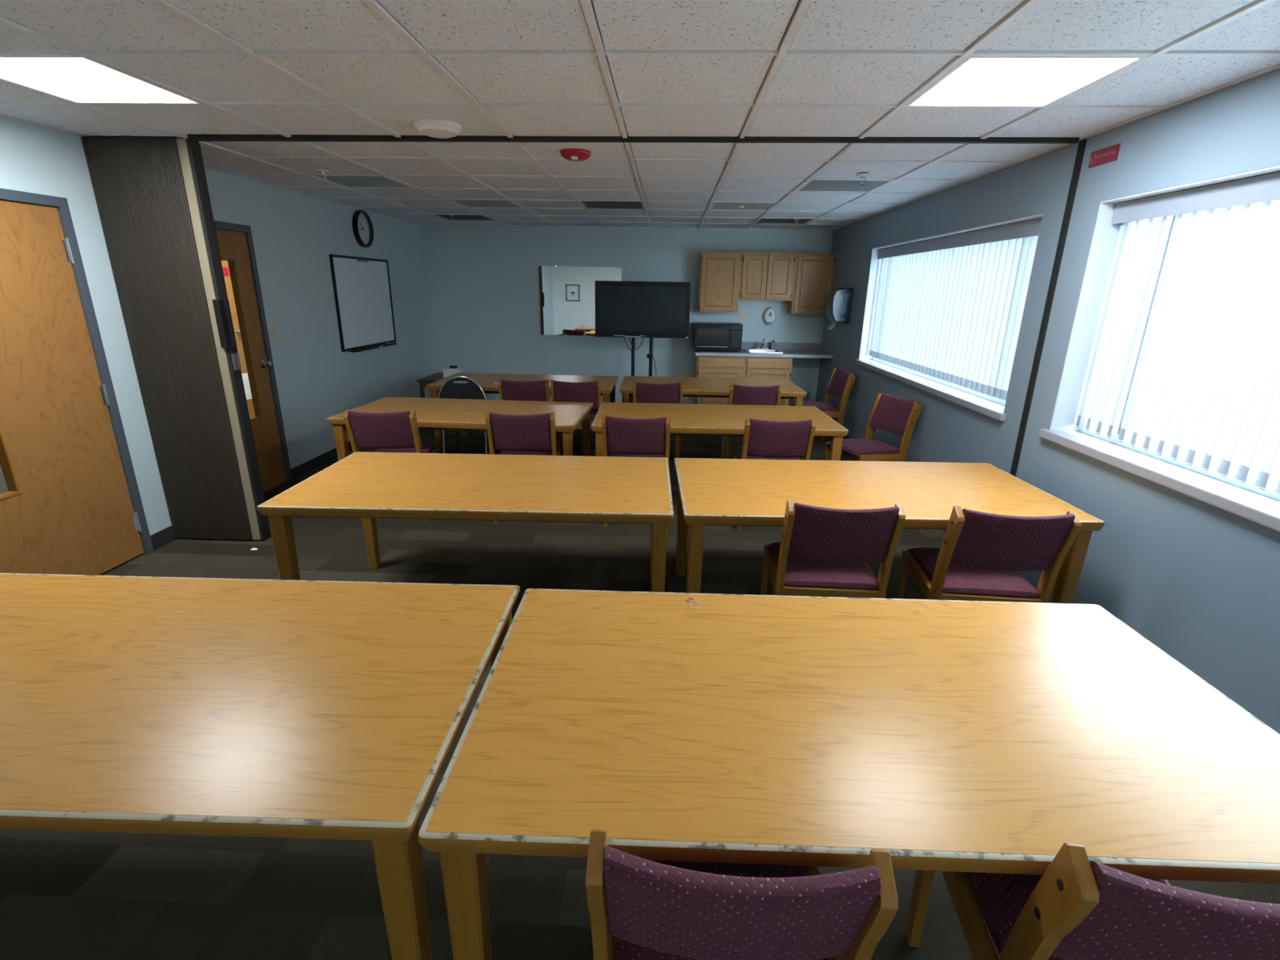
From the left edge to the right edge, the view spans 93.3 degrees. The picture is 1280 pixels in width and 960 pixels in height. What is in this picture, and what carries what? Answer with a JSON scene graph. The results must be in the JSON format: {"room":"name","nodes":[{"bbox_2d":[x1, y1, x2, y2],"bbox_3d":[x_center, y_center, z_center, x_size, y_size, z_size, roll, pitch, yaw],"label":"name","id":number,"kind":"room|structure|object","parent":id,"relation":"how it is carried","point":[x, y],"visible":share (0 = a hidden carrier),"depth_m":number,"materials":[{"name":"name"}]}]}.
{"room":"classroom","nodes":[
{"label":"classroom","id":0,"kind":"room"},
{"bbox_2d":[0,465,8,493],"bbox_3d":[-4.836,-1.187,4.833,0.100,2.520,7.900,2,18,2],"label":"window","id":1,"kind":"structure","parent":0,"point":[3,487],"depth_m":4.58,"materials":[{"name":"paint"}]},
{"bbox_2d":[221,260,255,417],"bbox_3d":[-4.637,-1.666,7.060,0.090,2.100,1.310,2,18,2],"label":"door","id":2,"kind":"structure","parent":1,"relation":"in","point":[224,263],"depth_m":6.98,"materials":[{"name":"grey paint"}]},
{"bbox_2d":[222,266,229,275],"bbox_3d":[-4.650,-2.334,6.766,0.009,0.090,0.110,2,18,2],"label":"plate","id":3,"kind":"object","parent":2,"relation":"attached to","point":[225,270],"visible":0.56,"depth_m":6.78,"materials":[{"name":"plastic"}]},
{"bbox_2d":[241,373,252,399],"bbox_3d":[-4.669,-1.124,7.217,0.003,0.310,0.220,2,18,2],"label":"notice sheet","id":4,"kind":"object","parent":2,"relation":"attached to","point":[245,375],"visible":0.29,"depth_m":7.18,"materials":[{"name":"white paper"}]},
{"bbox_2d":[0,115,434,535],"bbox_3d":[-3.186,-0.873,3.890,0.150,2.540,9.270,2,18,2],"label":"wall","id":5,"kind":"structure","parent":0,"point":[295,234],"depth_m":5.26,"materials":[{"name":"paint"}]},
{"bbox_2d":[0,187,153,575],"bbox_3d":[-3.200,-0.385,3.105,0.222,2.080,1.010,2,18,2],"label":"door","id":6,"kind":"structure","parent":5,"relation":"in","point":[73,504],"depth_m":3.25,"materials":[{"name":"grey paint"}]},
{"bbox_2d":[150,440,351,550],"bbox_3d":[-3.124,0.291,4.254,0.011,0.102,9.270,2,18,2],"label":"baseboard","id":7,"kind":"structure","parent":5,"relation":"attached to","point":[159,539],"depth_m":5.42,"materials":[{"name":"grey plastic"}]},
{"bbox_2d":[213,220,292,492],"bbox_3d":[-3.130,-0.836,4.539,0.222,2.080,1.010,2,18,2],"label":"door","id":8,"kind":"structure","parent":5,"relation":"in","point":[235,241],"depth_m":4.85,"materials":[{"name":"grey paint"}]},
{"bbox_2d":[271,324,282,340],"bbox_3d":[-3.045,-1.235,5.071,0.016,0.118,0.116,2,18,2],"label":"light switch","id":9,"kind":"object","parent":5,"relation":"attached to","point":[276,330],"visible":1,"depth_m":5.06,"materials":[{"name":"beige plastic"}]},
{"bbox_2d":[328,253,396,351],"bbox_3d":[-2.935,-1.909,6.543,0.078,0.942,1.230,2,18,2],"label":"whiteboard","id":10,"kind":"object","parent":5,"relation":"attached to","point":[362,286],"visible":1,"depth_m":6.46,"materials":[{"name":"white plastic"}]},
{"bbox_2d":[355,346,364,349],"bbox_3d":[-2.950,-1.391,6.371,0.037,0.032,0.130,2,18,2],"label":"eraser","id":11,"kind":"object","parent":10,"relation":"on","point":[359,347],"visible":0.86,"depth_m":6.34,"materials":[{"name":"black"}]},
{"bbox_2d":[349,342,396,351],"bbox_3d":[-2.943,-1.477,6.700,0.075,0.024,0.960,2,18,2],"label":"marker tray","id":12,"kind":"object","parent":10,"relation":"on","point":[374,344],"depth_m":6.62,"materials":[{"name":"black plastic"}]},
{"bbox_2d":[351,209,373,247],"bbox_3d":[-2.932,-2.662,6.405,0.052,0.368,0.368,2,18,2],"label":"wall clock","id":13,"kind":"object","parent":5,"relation":"attached to","point":[362,228],"visible":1,"depth_m":6.41,"materials":[{"name":"black plastic"}]},
{"bbox_2d":[406,390,409,397],"bbox_3d":[-2.947,-1.083,7.690,0.010,0.118,0.075,2,18,2],"label":"wall outlet","id":14,"kind":"object","parent":5,"relation":"attached to","point":[407,391],"visible":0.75,"depth_m":7.68,"materials":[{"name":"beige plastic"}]},
{"bbox_2d":[422,225,833,404],"bbox_3d":[-0.163,-2.206,8.265,5.760,2.540,0.150,2,18,2],"label":"wall","id":15,"kind":"structure","parent":0,"point":[483,290],"depth_m":8.13,"materials":[{"name":"paint"}]},
{"bbox_2d":[538,265,622,336],"bbox_3d":[-0.803,-2.405,8.149,1.110,0.924,0.012,2,18,2],"label":"wall mirror","id":16,"kind":"object","parent":15,"relation":"attached to","point":[566,293],"visible":0.8,"depth_m":8.14,"materials":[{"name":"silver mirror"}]},
{"bbox_2d":[697,251,742,312],"bbox_3d":[1.022,-2.560,7.841,0.511,0.737,0.335,2,18,2],"label":"upper cabinet","id":17,"kind":"object","parent":15,"relation":"attached to","point":[719,272],"visible":1,"depth_m":7.69,"materials":[{"name":"brown wood"}]},
{"bbox_2d":[739,315,745,324],"bbox_3d":[1.376,-2.152,8.122,0.075,0.118,0.010,2,18,2],"label":"wall outlet","id":18,"kind":"object","parent":15,"relation":"attached to","point":[742,317],"visible":0.85,"depth_m":8.12,"materials":[{"name":"beige plastic"}]},
{"bbox_2d":[738,252,795,301],"bbox_3d":[1.619,-2.620,7.793,0.678,0.577,0.335,2,18,2],"label":"upper cabinet","id":19,"kind":"object","parent":15,"relation":"attached to","point":[764,276],"visible":0.98,"depth_m":7.64,"materials":[{"name":"brown wood"}]},
{"bbox_2d":[763,306,775,324],"bbox_3d":[1.727,-2.185,8.045,0.160,0.224,0.104,2,18,2],"label":"soap dispenser","id":20,"kind":"object","parent":15,"relation":"attached to","point":[769,317],"visible":1,"depth_m":8.01,"materials":[{"name":"white plastic"}]},
{"bbox_2d":[741,342,822,350],"bbox_3d":[1.594,-1.825,8.209,1.722,0.095,0.020,2,18,2],"label":"backsplash","id":21,"kind":"structure","parent":15,"relation":"attached to","point":[787,346],"depth_m":8.18,"materials":[{"name":"grey laminate"}]},
{"bbox_2d":[786,253,836,314],"bbox_3d":[2.208,-2.526,7.793,0.500,0.737,0.335,2,18,2],"label":"upper cabinet","id":22,"kind":"object","parent":15,"relation":"attached to","point":[815,273],"visible":0.82,"depth_m":7.64,"materials":[{"name":"brown wood"}]},
{"bbox_2d":[0,0,1279,230],"bbox_3d":[-0.365,-1.992,3.399,5.760,0.226,9.570,2,18,2],"label":"ceiling","id":23,"kind":"structure","parent":0,"point":[285,68],"depth_m":2.38,"materials":[{"name":"tile"}]},
{"bbox_2d":[0,54,203,104],"bbox_3d":[-2.250,-1.636,2.418,0.588,0.081,0.588,2,18,2],"label":"ceiling light","id":24,"kind":"object","parent":23,"relation":"attached to","point":[78,79],"visible":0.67,"depth_m":2.43,"materials":[{"name":"white plastic"}]},
{"bbox_2d":[80,137,271,540],"bbox_3d":[-2.795,-0.773,3.788,0.636,2.407,0.208,2,18,2],"label":"wall","id":25,"kind":"structure","parent":23,"relation":"hanging from","point":[152,196],"depth_m":3.64,"materials":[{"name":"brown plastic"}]},
{"bbox_2d":[186,133,1079,143],"bbox_3d":[-0.128,-1.808,3.199,4.710,0.032,0.038,2,18,3],"label":"ceiling track","id":26,"kind":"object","parent":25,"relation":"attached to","point":[193,137],"depth_m":3.18,"materials":[{"name":"black metal"}]},
{"bbox_2d":[315,168,329,180],"bbox_3d":[-2.215,-2.133,4.230,0.090,0.060,0.090,2,18,2],"label":"sprinkler head","id":27,"kind":"object","parent":23,"relation":"attached to","point":[323,171],"visible":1,"depth_m":4.22},
{"bbox_2d":[305,174,414,188],"bbox_3d":[-2.139,-2.346,4.674,0.588,0.081,0.588,2,18,2],"label":"ceiling light","id":28,"kind":"object","parent":23,"relation":"attached to","point":[345,181],"visible":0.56,"depth_m":4.71,"materials":[{"name":"grey plastic"}]},
{"bbox_2d":[413,119,462,138],"bbox_3d":[-1.008,-1.748,3.021,0.230,0.050,0.230,2,18,2],"label":"smoke detector","id":29,"kind":"object","parent":23,"relation":"attached to","point":[436,128],"visible":1,"depth_m":2.96,"materials":[{"name":"white plastic"}]},
{"bbox_2d":[433,214,494,220],"bbox_3d":[-2.025,-3.055,7.005,0.582,0.030,0.582,2,18,2],"label":"ceiling light","id":30,"kind":"object","parent":23,"relation":"in","point":[456,217],"visible":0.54,"depth_m":7.04,"materials":[{"name":"grey plastic"}]},
{"bbox_2d":[447,199,522,208],"bbox_3d":[-1.474,-2.672,5.819,0.582,0.030,0.582,2,18,2],"label":"ceiling vent","id":31,"kind":"object","parent":23,"relation":"in","point":[467,203],"visible":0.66,"depth_m":5.86,"materials":[{"name":"grey metal"}]},
{"bbox_2d":[560,148,591,161],"bbox_3d":[-0.379,-1.909,3.562,0.184,0.050,0.184,2,18,2],"label":"fire alarm","id":32,"kind":"object","parent":23,"relation":"attached to","point":[571,154],"visible":1,"depth_m":3.51,"materials":[{"name":"red plastic"}]},
{"bbox_2d":[578,200,644,209],"bbox_3d":[-0.256,-2.637,5.770,0.582,0.030,0.582,2,18,2],"label":"ceiling vent","id":33,"kind":"object","parent":23,"relation":"in","point":[588,204],"visible":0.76,"depth_m":5.79,"materials":[{"name":"grey metal"}]},
{"bbox_2d":[708,202,776,210],"bbox_3d":[0.962,-2.599,5.722,0.582,0.038,0.582,2,18,2],"label":"ceiling vent","id":34,"kind":"object","parent":23,"relation":"in","point":[715,206],"visible":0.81,"depth_m":5.74,"materials":[{"name":"white plastic"}]},
{"bbox_2d":[755,217,813,224],"bbox_3d":[1.628,-2.951,6.858,0.582,0.030,0.582,2,18,2],"label":"ceiling vent","id":35,"kind":"object","parent":23,"relation":"in","point":[762,220],"visible":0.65,"depth_m":6.90,"materials":[{"name":"grey metal"}]},
{"bbox_2d":[794,179,893,192],"bbox_3d":[1.514,-2.242,4.527,0.588,0.081,0.588,2,18,2],"label":"ceiling light","id":36,"kind":"object","parent":23,"relation":"attached to","point":[812,185],"visible":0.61,"depth_m":4.55,"materials":[{"name":"grey plastic"}]},
{"bbox_2d":[856,173,870,184],"bbox_3d":[1.499,-2.023,4.069,0.090,0.060,0.090,2,18,2],"label":"sprinkler head","id":37,"kind":"object","parent":23,"relation":"attached to","point":[863,175],"visible":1,"depth_m":4.05},
{"bbox_2d":[904,55,1149,107],"bbox_3d":[1.403,-1.531,2.271,0.588,0.081,0.588,2,18,2],"label":"ceiling light","id":38,"kind":"object","parent":23,"relation":"attached to","point":[977,81],"visible":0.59,"depth_m":2.25,"materials":[{"name":"white plastic"}]},
{"bbox_2d":[0,410,1279,959],"bbox_3d":[-0.404,0.475,4.178,5.760,0.120,9.570,2,18,2],"label":"floor","id":39,"kind":"structure","parent":0,"point":[64,895],"depth_m":1.80,"materials":[{"name":"carpet"}]},
{"bbox_2d":[0,573,519,959],"bbox_3d":[-1.331,0.812,1.669,1.840,0.720,0.945,1,18,1],"label":"conference table","id":40,"kind":"object","parent":39,"relation":"on","point":[320,709],"visible":0.87,"depth_m":1.41,"materials":[{"name":"brown wood"}]},
{"bbox_2d":[343,409,438,520],"bbox_3d":[-1.813,-0.151,4.502,0.467,0.836,0.570,0,18,-3],"label":"upholstered chair","id":41,"kind":"object","parent":39,"relation":"on","point":[390,432],"visible":0.69,"depth_m":4.20,"materials":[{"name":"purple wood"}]},
{"bbox_2d":[417,372,444,397],"bbox_3d":[-2.350,-0.992,7.532,0.540,0.600,0.680,2,18,2],"label":"side table","id":42,"kind":"object","parent":39,"relation":"on","point":[424,381],"visible":0.27,"depth_m":7.19,"materials":[{"name":"brown wood"}]},
{"bbox_2d":[442,367,462,377],"bbox_3d":[-2.287,-1.312,7.376,0.200,0.105,0.120,0,18,-1],"label":"tissue box","id":43,"kind":"object","parent":42,"relation":"on","point":[447,371],"visible":0.72,"depth_m":7.32,"materials":[{"name":"white paper"}]},
{"bbox_2d":[326,396,593,461],"bbox_3d":[-1.355,-0.216,4.925,1.840,0.720,0.945,2,18,4],"label":"conference table","id":44,"kind":"object","parent":39,"relation":"on","point":[433,414],"visible":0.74,"depth_m":4.77,"materials":[{"name":"brown wood"}]},
{"bbox_2d":[257,451,673,591],"bbox_3d":[-0.769,0.335,3.207,1.840,0.720,0.945,1,18,1],"label":"conference table","id":45,"kind":"object","parent":39,"relation":"on","point":[368,486],"visible":0.85,"depth_m":2.89,"materials":[{"name":"brown wood"}]},
{"bbox_2d":[438,375,497,453],"bbox_3d":[-1.690,-0.624,5.971,0.457,0.860,0.517,0,18,-2],"label":"banquet chair","id":46,"kind":"object","parent":39,"relation":"on","point":[463,387],"visible":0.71,"depth_m":5.69,"materials":[{"name":"black fabric"}]},
{"bbox_2d":[426,373,617,453],"bbox_3d":[-1.188,-0.712,6.503,1.840,0.720,0.945,1,18,2],"label":"conference table","id":47,"kind":"object","parent":39,"relation":"on","point":[486,380],"visible":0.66,"depth_m":6.43,"materials":[{"name":"brown wood"}]},
{"bbox_2d":[485,411,560,523],"bbox_3d":[-0.845,-0.137,4.506,0.467,0.836,0.570,0,18,-3],"label":"upholstered chair","id":48,"kind":"object","parent":39,"relation":"on","point":[513,434],"visible":0.6,"depth_m":4.20,"materials":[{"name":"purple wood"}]},
{"bbox_2d":[497,378,550,401],"bbox_3d":[-1.108,-0.611,5.995,0.467,0.836,0.570,0,18,-3],"label":"upholstered chair","id":49,"kind":"object","parent":39,"relation":"on","point":[538,390],"visible":0.38,"depth_m":5.66,"materials":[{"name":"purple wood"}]},
{"bbox_2d":[550,379,600,451],"bbox_3d":[-0.613,-0.599,5.984,0.467,0.836,0.570,0,18,-2],"label":"upholstered chair","id":50,"kind":"object","parent":39,"relation":"on","point":[561,391],"visible":0.46,"depth_m":5.66,"materials":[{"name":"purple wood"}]},
{"bbox_2d":[601,414,670,527],"bbox_3d":[-0.021,-0.106,4.450,0.467,0.836,0.570,2,18,2],"label":"upholstered chair","id":51,"kind":"object","parent":39,"relation":"on","point":[621,437],"visible":0.63,"depth_m":4.14,"materials":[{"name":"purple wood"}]},
{"bbox_2d":[624,337,656,403],"bbox_3d":[0.021,-1.528,7.656,0.680,1.620,0.620,2,18,2],"label":"stand","id":52,"kind":"object","parent":39,"relation":"on","point":[650,355],"visible":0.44,"depth_m":7.66,"materials":[{"name":"black metal"}]},
{"bbox_2d":[595,280,690,338],"bbox_3d":[0.029,-2.095,7.439,1.162,0.664,0.073,2,18,2],"label":"television","id":53,"kind":"object","parent":52,"relation":"attached to","point":[623,308],"visible":1,"depth_m":7.42,"materials":[{"name":"black plastic"}]},
{"bbox_2d":[633,381,683,457],"bbox_3d":[0.167,-0.584,5.975,0.467,0.836,0.570,1,18,0],"label":"upholstered chair","id":54,"kind":"object","parent":39,"relation":"on","point":[643,393],"visible":0.46,"depth_m":5.64,"materials":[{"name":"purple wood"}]},
{"bbox_2d":[619,375,806,459],"bbox_3d":[0.723,-0.675,6.484,1.840,0.720,0.945,1,18,1],"label":"conference table","id":55,"kind":"object","parent":39,"relation":"on","point":[696,387],"visible":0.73,"depth_m":6.31,"materials":[{"name":"brown wood"}]},
{"bbox_2d":[693,355,745,404],"bbox_3d":[1.043,-1.254,8.097,0.614,0.862,0.602,2,18,2],"label":"base cabinet","id":56,"kind":"object","parent":39,"relation":"on","point":[717,366],"visible":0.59,"depth_m":7.74,"materials":[{"name":"brown wood"}]},
{"bbox_2d":[693,342,832,358],"bbox_3d":[1.579,-1.713,7.920,1.722,0.135,0.640,2,18,2],"label":"countertop","id":57,"kind":"structure","parent":56,"relation":"on","point":[809,350],"depth_m":7.85,"materials":[{"name":"grey laminate"}]},
{"bbox_2d":[693,321,742,351],"bbox_3d":[1.010,-1.876,7.918,0.610,0.347,0.419,2,18,2],"label":"microwave","id":58,"kind":"object","parent":57,"relation":"on","point":[727,336],"visible":1,"depth_m":7.74,"materials":[{"name":"black plastic"}]},
{"bbox_2d":[754,337,768,349],"bbox_3d":[1.616,-1.795,7.988,0.180,0.147,0.169,2,18,2],"label":"faucet","id":59,"kind":"object","parent":57,"relation":"on","point":[762,343],"visible":1,"depth_m":8.04,"materials":[{"name":"silver metal"}]},
{"bbox_2d":[743,348,785,353],"bbox_3d":[1.618,-1.614,7.923,0.490,0.165,0.410,2,18,2],"label":"sink","id":60,"kind":"object","parent":57,"relation":"in","point":[747,350],"visible":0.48,"depth_m":8.04,"materials":[{"name":"metal"}]},
{"bbox_2d":[770,340,775,349],"bbox_3d":[1.786,-1.807,8.106,0.070,0.127,0.070,2,18,2],"label":"soap bottle","id":61,"kind":"object","parent":57,"relation":"on","point":[773,343],"visible":0.91,"depth_m":8.08,"materials":[{"name":"grey plastic"}]},
{"bbox_2d":[591,402,848,460],"bbox_3d":[0.574,-0.170,4.876,1.840,0.720,0.945,1,18,1],"label":"conference table","id":62,"kind":"object","parent":39,"relation":"on","point":[686,420],"visible":0.7,"depth_m":4.69,"materials":[{"name":"brown wood"}]},
{"bbox_2d":[585,828,898,959],"bbox_3d":[0.161,0.901,1.268,0.467,0.836,0.570,2,18,4],"label":"upholstered chair","id":63,"kind":"object","parent":39,"relation":"on","point":[640,908],"visible":0.64,"depth_m":0.93,"materials":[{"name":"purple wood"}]},
{"bbox_2d":[720,383,781,458],"bbox_3d":[1.070,-0.548,5.905,0.467,0.836,0.570,2,18,2],"label":"upholstered chair","id":64,"kind":"object","parent":39,"relation":"on","point":[738,394],"visible":0.4,"depth_m":5.57,"materials":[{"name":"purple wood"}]},
{"bbox_2d":[744,356,792,405],"bbox_3d":[1.648,-1.237,8.073,0.592,0.862,0.602,2,18,2],"label":"base cabinet","id":65,"kind":"object","parent":39,"relation":"on","point":[760,367],"visible":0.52,"depth_m":7.70,"materials":[{"name":"brown wood"}]},
{"bbox_2d":[733,417,815,529],"bbox_3d":[0.952,-0.086,4.435,0.467,0.836,0.570,1,18,1],"label":"upholstered chair","id":66,"kind":"object","parent":39,"relation":"on","point":[762,439],"visible":0.66,"depth_m":4.13,"materials":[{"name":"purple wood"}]},
{"bbox_2d":[788,391,810,405],"bbox_3d":[2.119,-0.992,8.121,0.296,0.380,0.296,2,18,2],"label":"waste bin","id":67,"kind":"object","parent":39,"relation":"on","point":[806,397],"visible":0.17,"depth_m":8.00,"materials":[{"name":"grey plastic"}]},
{"bbox_2d":[790,368,856,439],"bbox_3d":[2.026,-0.810,6.783,0.570,0.836,0.467,-1,18,-5],"label":"upholstered chair","id":68,"kind":"object","parent":39,"relation":"on","point":[841,382],"visible":0.7,"depth_m":6.64,"materials":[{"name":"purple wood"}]},
{"bbox_2d":[760,500,905,598],"bbox_3d":[0.847,0.426,2.808,0.467,0.836,0.570,2,18,3],"label":"upholstered chair","id":69,"kind":"object","parent":39,"relation":"on","point":[820,552],"visible":0.91,"depth_m":2.55,"materials":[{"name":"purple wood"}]},
{"bbox_2d":[417,588,1279,959],"bbox_3d":[0.528,0.859,1.613,1.840,0.720,0.945,1,18,1],"label":"conference table","id":70,"kind":"object","parent":39,"relation":"on","point":[953,735],"visible":1,"depth_m":1.31,"materials":[{"name":"brown wood"}]},
{"bbox_2d":[685,597,695,601],"bbox_3d":[0.160,0.379,1.913,0.030,0.003,0.024,2,18,2],"label":"rubber band","id":71,"kind":"object","parent":70,"relation":"on","point":[688,597],"visible":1,"depth_m":1.91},
{"bbox_2d":[688,601,699,608],"bbox_3d":[0.169,0.390,1.882,0.034,0.002,0.042,2,18,2],"label":"rubber band","id":72,"kind":"object","parent":70,"relation":"on","point":[691,602],"visible":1,"depth_m":1.88,"materials":[{"name":"beige rubber"}]},
{"bbox_2d":[824,392,922,462],"bbox_3d":[1.925,-0.269,5.066,0.570,0.836,0.467,-5,18,-18],"label":"upholstered chair","id":73,"kind":"object","parent":39,"relation":"on","point":[896,415],"visible":0.8,"depth_m":4.96,"materials":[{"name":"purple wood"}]},
{"bbox_2d":[674,457,1105,603],"bbox_3d":[1.111,0.369,3.194,1.840,0.720,0.945,1,18,0],"label":"conference table","id":74,"kind":"object","parent":39,"relation":"on","point":[711,491],"visible":0.78,"depth_m":2.97,"materials":[{"name":"brown wood"}]},
{"bbox_2d":[895,506,1081,602],"bbox_3d":[1.525,0.452,2.762,0.467,0.836,0.570,3,18,5],"label":"upholstered chair","id":75,"kind":"object","parent":39,"relation":"on","point":[980,557],"visible":0.87,"depth_m":2.51,"materials":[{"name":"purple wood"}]},
{"bbox_2d":[905,842,1279,959],"bbox_3d":[0.922,0.922,1.242,0.467,0.836,0.570,3,18,7],"label":"upholstered chair","id":76,"kind":"object","parent":39,"relation":"on","point":[1080,908],"visible":0.59,"depth_m":0.94,"materials":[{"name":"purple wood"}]},
{"bbox_2d":[815,67,1279,733],"bbox_3d":[2.368,-0.714,3.667,0.250,2.540,9.270,2,18,2],"label":"wall","id":77,"kind":"structure","parent":0,"point":[1197,580],"depth_m":2.81,"materials":[{"name":"paint"}]},
{"bbox_2d":[825,287,853,329],"bbox_3d":[2.301,-1.991,7.026,0.225,0.470,0.300,2,18,2],"label":"dispenser","id":78,"kind":"object","parent":77,"relation":"attached to","point":[839,300],"visible":1,"depth_m":6.89,"materials":[{"name":"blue plastic"}]},
{"bbox_2d":[854,356,1005,421],"bbox_3d":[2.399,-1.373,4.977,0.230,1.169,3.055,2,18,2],"label":"window sill","id":79,"kind":"structure","parent":77,"relation":"in","point":[989,406],"depth_m":4.64,"materials":[{"name":"white paint"}]},
{"bbox_2d":[843,435,1051,603],"bbox_3d":[2.219,0.444,4.039,0.011,0.102,9.270,2,18,2],"label":"baseboard","id":80,"kind":"structure","parent":77,"relation":"attached to","point":[846,436],"depth_m":6.85,"materials":[{"name":"grey plastic"}]},
{"bbox_2d":[858,213,1043,412],"bbox_3d":[2.438,-1.396,4.965,0.243,1.130,2.990,2,18,2],"label":"trim","id":81,"kind":"structure","parent":77,"relation":"attached to","point":[875,262],"depth_m":6.30,"materials":[{"name":"paint"}]},
{"bbox_2d":[868,217,1042,400],"bbox_3d":[2.416,-1.414,4.961,0.072,1.077,2.966,2,18,2],"label":"vertical blind","id":82,"kind":"object","parent":77,"relation":"attached to","point":[948,308],"visible":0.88,"depth_m":4.53,"materials":[{"name":"white"}]},
{"bbox_2d":[1009,138,1087,476],"bbox_3d":[2.221,-0.569,3.416,0.014,2.410,0.042,2,18,2],"label":"trim","id":83,"kind":"structure","parent":77,"relation":"attached to","point":[1082,144],"depth_m":3.28,"materials":[{"name":"black metal"}]},
{"bbox_2d":[1088,142,1120,168],"bbox_3d":[2.233,-1.560,2.911,0.007,0.072,0.200,2,18,2],"label":"no smoking sign","id":84,"kind":"object","parent":77,"relation":"attached to","point":[1110,153],"visible":1,"depth_m":2.90,"materials":[{"name":"red plastic"}]},
{"bbox_2d":[1038,213,1279,532],"bbox_3d":[2.237,-0.336,1.683,0.230,1.169,3.050,2,18,2],"label":"window","id":85,"kind":"structure","parent":77,"relation":"in","point":[1248,501],"depth_m":2.75,"materials":[{"name":"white glass"}]},
{"bbox_2d":[1071,171,1279,494],"bbox_3d":[2.254,-0.372,1.668,0.072,1.087,2.961,2,18,2],"label":"vertical blind","id":86,"kind":"object","parent":85,"relation":"attached to","point":[1264,188],"visible":1,"depth_m":2.43,"materials":[{"name":"white"}]},
{"bbox_2d":[1049,164,1279,431],"bbox_3d":[2.276,-0.358,1.671,0.243,1.130,2.985,2,18,2],"label":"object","id":87,"kind":"structure","parent":77,"relation":"attached to","point":[1106,236],"depth_m":3.06,"materials":[{"name":"paint"}]},
{"label":"outside","id":88,"kind":"structure","parent":0,"visible":0},
{"bbox_2d":[1101,329,1279,482],"bbox_3d":[21.320,0.442,6.840,37.420,0.200,70.000,2,18,2],"label":"ground","id":89,"kind":"structure","parent":88,"point":[1274,476],"depth_m":13.48,"materials":[{"name":"white"}]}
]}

